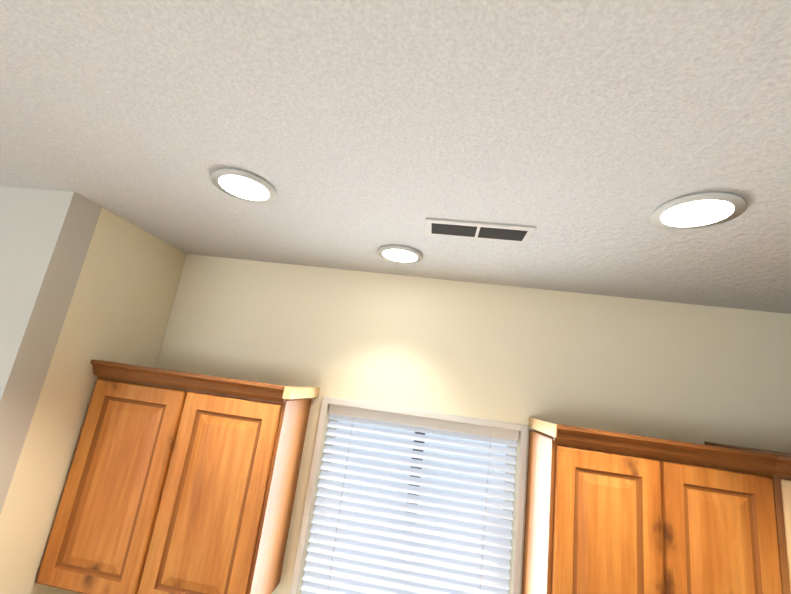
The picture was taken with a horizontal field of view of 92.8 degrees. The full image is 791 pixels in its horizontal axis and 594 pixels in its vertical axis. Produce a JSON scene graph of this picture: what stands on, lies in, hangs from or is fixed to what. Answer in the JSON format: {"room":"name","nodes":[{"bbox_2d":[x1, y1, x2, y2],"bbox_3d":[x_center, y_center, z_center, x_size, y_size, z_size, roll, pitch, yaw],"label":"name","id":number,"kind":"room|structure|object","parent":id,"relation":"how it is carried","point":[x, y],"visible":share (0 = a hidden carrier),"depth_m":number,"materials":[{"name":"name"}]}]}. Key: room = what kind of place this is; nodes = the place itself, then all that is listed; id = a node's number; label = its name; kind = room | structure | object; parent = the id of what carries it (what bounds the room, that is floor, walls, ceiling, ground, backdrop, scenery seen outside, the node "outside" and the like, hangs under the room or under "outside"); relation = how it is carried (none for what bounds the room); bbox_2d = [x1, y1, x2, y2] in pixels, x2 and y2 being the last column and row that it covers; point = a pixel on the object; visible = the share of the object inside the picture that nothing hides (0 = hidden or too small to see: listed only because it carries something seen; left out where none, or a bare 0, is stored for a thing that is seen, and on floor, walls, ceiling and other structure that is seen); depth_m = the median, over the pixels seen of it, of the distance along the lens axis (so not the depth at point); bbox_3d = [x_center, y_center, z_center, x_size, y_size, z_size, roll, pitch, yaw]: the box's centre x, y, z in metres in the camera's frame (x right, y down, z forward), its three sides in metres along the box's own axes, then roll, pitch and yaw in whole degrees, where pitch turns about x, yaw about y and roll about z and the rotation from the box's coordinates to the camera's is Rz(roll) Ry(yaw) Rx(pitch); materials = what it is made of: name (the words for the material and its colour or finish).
{"room":"kitchen","nodes":[
{"label":"kitchen","id":0,"kind":"room"},
{"bbox_2d":[0,186,101,513],"bbox_3d":[-1.849,0.922,1.177,1.030,2.780,0.120,6,-13,7],"label":"wall","id":1,"kind":"structure","parent":0,"point":[46,236],"depth_m":1.32,"materials":[{"name":"white paint"}]},
{"bbox_2d":[0,208,185,593],"bbox_3d":[-1.365,1.060,1.496,0.120,2.780,0.650,6,-13,7],"label":"wall","id":2,"kind":"structure","parent":0,"point":[121,304],"depth_m":1.46,"materials":[{"name":"beige paint"}]},
{"bbox_2d":[0,0,790,313],"bbox_3d":[-1.962,-1.162,-1.340,7.540,0.100,7.590,6,-13,7],"label":"ceiling","id":3,"kind":"structure","parent":0,"point":[586,138],"depth_m":0.80,"materials":[{"name":"white paint"}]},
{"bbox_2d":[210,168,276,202],"bbox_3d":[-0.453,-0.332,1.134,0.190,0.014,0.190,6,-13,7],"label":"recessed light","id":4,"kind":"object","parent":3,"relation":"in","point":[244,185],"visible":1,"depth_m":1.11,"materials":[{"name":"white plastic"}]},
{"bbox_2d":[377,245,422,262],"bbox_3d":[0.019,-0.174,1.544,0.190,0.014,0.190,6,-13,7],"label":"recessed light","id":5,"kind":"object","parent":3,"relation":"in","point":[399,253],"visible":0.96,"depth_m":1.52,"materials":[{"name":"white plastic"}]},
{"bbox_2d":[425,218,535,242],"bbox_3d":[0.268,-0.215,1.231,0.340,0.010,0.120,6,-13,7],"label":"ceiling vent","id":6,"kind":"object","parent":3,"relation":"in","point":[482,231],"visible":0.98,"depth_m":1.21,"materials":[{"name":"silver metal"}]},
{"bbox_2d":[650,192,746,229],"bbox_3d":[0.754,-0.213,0.946,0.190,0.014,0.190,6,-13,7],"label":"recessed light","id":7,"kind":"object","parent":3,"relation":"in","point":[698,210],"visible":1,"depth_m":0.93,"materials":[{"name":"white plastic"}]},
{"bbox_2d":[156,254,790,593],"bbox_3d":[0.249,1.292,1.562,3.100,2.780,0.120,6,-13,7],"label":"wall","id":8,"kind":"structure","parent":0,"point":[694,373],"depth_m":1.73,"materials":[{"name":"beige paint"}]},
{"bbox_2d":[36,360,191,593],"bbox_3d":[-1.049,0.710,1.586,0.403,0.810,0.337,6,-13,7],"label":"upper cabinet","id":9,"kind":"object","parent":8,"relation":"attached to","point":[101,532],"depth_m":1.42,"materials":[{"name":"brown wood"}]},
{"bbox_2d":[136,373,317,593],"bbox_3d":[-0.650,0.752,1.539,0.404,0.810,0.337,6,-13,7],"label":"upper cabinet","id":10,"kind":"object","parent":8,"relation":"attached to","point":[179,482],"depth_m":1.39,"materials":[{"name":"brown wood"}]},
{"bbox_2d":[290,397,527,593],"bbox_3d":[0.065,0.965,1.638,0.930,0.918,0.140,6,-13,7],"label":"window","id":11,"kind":"structure","parent":8,"relation":"in","point":[326,401],"depth_m":1.65,"materials":[{"name":"white wood"}]},
{"bbox_2d":[300,404,518,593],"bbox_3d":[0.066,0.960,1.638,0.860,0.848,0.053,6,-13,7],"label":"window blinds","id":12,"kind":"object","parent":11,"relation":"attached to","point":[351,552],"visible":0.88,"depth_m":1.64,"materials":[{"name":"white plastic"}]},
{"bbox_2d":[521,417,790,593],"bbox_3d":[1.152,0.913,1.184,1.302,0.808,0.623,6,-13,7],"label":"upper cabinet","id":13,"kind":"object","parent":8,"relation":"attached to","point":[607,512],"depth_m":1.23,"materials":[{"name":"brown wood"}]},
{"label":"outside","id":14,"kind":"structure","parent":0,"visible":0},
{"bbox_2d":[326,420,506,545],"bbox_3d":[0.179,1.194,2.796,3.870,3.500,0.050,6,-13,7],"label":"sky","id":15,"kind":"structure","parent":14,"point":[422,468],"depth_m":2.76,"materials":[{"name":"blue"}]}
]}

